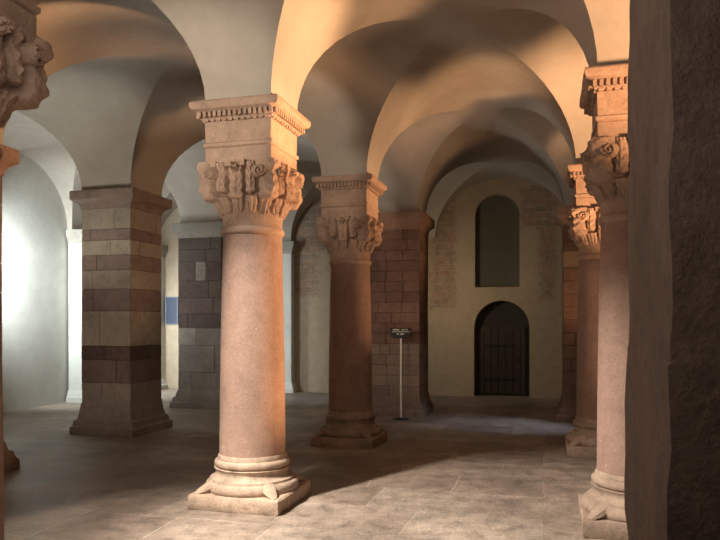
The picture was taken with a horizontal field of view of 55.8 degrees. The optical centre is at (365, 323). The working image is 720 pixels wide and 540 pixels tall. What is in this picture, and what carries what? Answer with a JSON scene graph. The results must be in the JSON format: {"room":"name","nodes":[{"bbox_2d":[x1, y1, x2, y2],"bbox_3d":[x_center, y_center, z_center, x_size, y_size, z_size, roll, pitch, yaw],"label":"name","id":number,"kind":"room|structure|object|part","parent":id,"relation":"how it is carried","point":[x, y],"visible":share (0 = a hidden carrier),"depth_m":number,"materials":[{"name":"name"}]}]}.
{"room":"church","nodes":[
{"label":"church","id":0,"kind":"room"},
{"bbox_2d":[0,153,68,411],"bbox_3d":[-7.469,-1.050,9.465,0.350,5.320,16.194,0,0,15],"label":"wall","id":1,"kind":"structure","parent":0,"point":[35,246],"depth_m":13.00,"materials":[{"name":"paint"}]},
{"bbox_2d":[66,229,82,402],"bbox_3d":[-5.821,-0.155,13.998,0.399,3.510,0.560,0,0,15],"label":"pilaster","id":2,"kind":"object","parent":1,"relation":"attached to","point":[74,236],"visible":0.61,"depth_m":13.81,"materials":[{"name":"paint"}]},
{"bbox_2d":[3,389,603,539],"bbox_3d":[-0.830,1.715,7.930,16.612,0.250,19.727,0,0,13],"label":"floor","id":3,"kind":"structure","parent":0,"point":[477,467],"depth_m":7.04,"materials":[{"name":"grey stone"}]},
{"bbox_2d":[0,144,19,472],"bbox_3d":[-4.440,-0.155,7.100,1.051,3.514,1.051,0,0,15],"label":"pier","id":4,"kind":"object","parent":3,"relation":"on","point":[10,158],"visible":0.67,"depth_m":7.37,"materials":[{"name":"stone"}]},
{"bbox_2d":[0,0,53,539],"bbox_3d":[-2.000,-0.155,3.140,0.856,3.513,0.855,0,0,15],"label":"column","id":5,"kind":"structure","parent":3,"relation":"on","point":[24,55],"depth_m":3.23,"materials":[{"name":"stone"}]},
{"bbox_2d":[69,187,172,437],"bbox_3d":[-3.620,-0.155,10.120,1.051,3.514,1.051,0,0,15],"label":"pier","id":6,"kind":"object","parent":3,"relation":"on","point":[121,227],"visible":1,"depth_m":9.76,"materials":[{"name":"brown stone"}]},
{"bbox_2d":[169,221,222,409],"bbox_3d":[-3.030,-0.155,13.300,1.151,3.514,1.151,0,0,15],"label":"pier","id":7,"kind":"object","parent":3,"relation":"on","point":[200,244],"visible":0.66,"depth_m":12.85,"materials":[{"name":"stone"}]},
{"bbox_2d":[187,93,311,515],"bbox_3d":[-1.020,-0.155,6.120,0.856,3.513,0.855,0,0,15],"label":"column","id":8,"kind":"structure","parent":3,"relation":"on","point":[249,174],"depth_m":5.86,"materials":[{"name":"stone"}]},
{"bbox_2d":[311,174,386,448],"bbox_3d":[-0.210,-0.155,9.120,0.856,3.513,0.855,0,0,15],"label":"column","id":9,"kind":"structure","parent":3,"relation":"on","point":[349,227],"depth_m":8.85,"materials":[{"name":"stone"}]},
{"bbox_2d":[390,328,411,419],"bbox_3d":[0.585,0.829,11.360,0.350,1.527,0.280,0,0,6],"label":"sign stand","id":10,"kind":"object","parent":3,"relation":"on","point":[400,333],"visible":1,"depth_m":11.34,"materials":[{"name":"metal"}]},
{"bbox_3d":[0.585,0.900,11.360,0.032,1.340,0.031,0,0,6],"label":"post","id":11,"kind":"part","parent":10,"relation":"part of","materials":[{"name":"metal"}]},
{"bbox_2d":[370,211,434,417],"bbox_3d":[0.600,-0.155,12.160,1.097,3.514,1.098,0,0,15],"label":"pier","id":12,"kind":"object","parent":3,"relation":"on","point":[399,266],"visible":0.9,"depth_m":11.73,"materials":[{"name":"brown stone"}]},
{"bbox_2d":[555,205,578,422],"bbox_3d":[3.760,-0.154,11.400,1.131,3.514,1.132,0,0,15],"label":"pier","id":13,"kind":"object","parent":3,"relation":"on","point":[565,411],"visible":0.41,"depth_m":11.06,"materials":[{"name":"brown stone"}]},
{"bbox_2d":[565,163,600,457],"bbox_3d":[2.910,-0.155,8.420,0.856,3.513,0.855,0,0,15],"label":"column","id":14,"kind":"structure","parent":3,"relation":"on","point":[584,230],"depth_m":8.21,"materials":[{"name":"stone"}]},
{"bbox_2d":[578,63,629,539],"bbox_3d":[2.120,-0.155,5.340,0.856,3.513,0.855,0,0,15],"label":"column","id":15,"kind":"structure","parent":3,"relation":"on","point":[604,92],"depth_m":5.15,"materials":[{"name":"stone"}]},
{"bbox_2d":[624,0,719,539],"bbox_3d":[1.258,-0.155,1.910,1.107,3.514,1.108,0,0,15],"label":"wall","id":16,"kind":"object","parent":3,"relation":"on","point":[672,477],"visible":1,"depth_m":1.59,"materials":[{"name":"stone"}]},
{"bbox_2d":[0,0,629,240],"bbox_3d":[-0.840,-2.545,7.715,13.761,1.270,16.017,0,0,15],"label":"ceiling","id":17,"kind":"structure","parent":0,"point":[435,100],"depth_m":8.43,"materials":[{"name":"paint"}]},
{"bbox_2d":[161,178,563,398],"bbox_3d":[1.253,-1.060,15.521,14.164,5.300,0.600,0,0,14],"label":"wall","id":18,"kind":"structure","parent":0,"point":[455,303],"depth_m":15.01,"materials":[{"name":"paint"}]},
{"bbox_2d":[160,245,167,389],"bbox_3d":[-5.115,-0.155,16.658,0.420,3.510,0.299,0,0,14],"label":"pilaster","id":19,"kind":"object","parent":18,"relation":"attached to","point":[164,249],"visible":0.27,"depth_m":16.65,"materials":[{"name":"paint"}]},
{"bbox_2d":[166,297,177,323],"bbox_3d":[-4.764,-0.330,16.703,0.330,0.680,0.040,0,0,14],"label":"wall panel","id":20,"kind":"object","parent":18,"relation":"attached to","point":[171,302],"visible":0.97,"depth_m":16.68,"materials":[{"name":"blue"}]},
{"bbox_2d":[282,241,297,392],"bbox_3d":[-1.846,-0.155,15.836,0.440,3.510,0.299,0,0,14],"label":"pilaster","id":21,"kind":"object","parent":18,"relation":"attached to","point":[289,248],"visible":0.63,"depth_m":15.76,"materials":[{"name":"paint"}]},
{"bbox_2d":[476,196,518,286],"bbox_3d":[2.920,-1.824,15.071,0.953,2.036,0.060,0,0,14],"label":"window","id":22,"kind":"structure","parent":18,"relation":"in","point":[497,217],"depth_m":15.04,"materials":[{"name":"black glass"}]},
{"bbox_2d":[476,301,528,395],"bbox_3d":[3.035,0.539,15.141,1.185,2.102,0.148,0,0,14],"label":"door","id":23,"kind":"structure","parent":18,"relation":"in","point":[502,327],"depth_m":15.11,"materials":[{"name":"brown wood"}]},
{"bbox_3d":[3.029,0.830,15.116,1.000,1.520,0.080,0,0,14],"label":"frame","id":24,"kind":"part","parent":23,"relation":"part of","materials":[{"name":"brown wood"}]}
]}

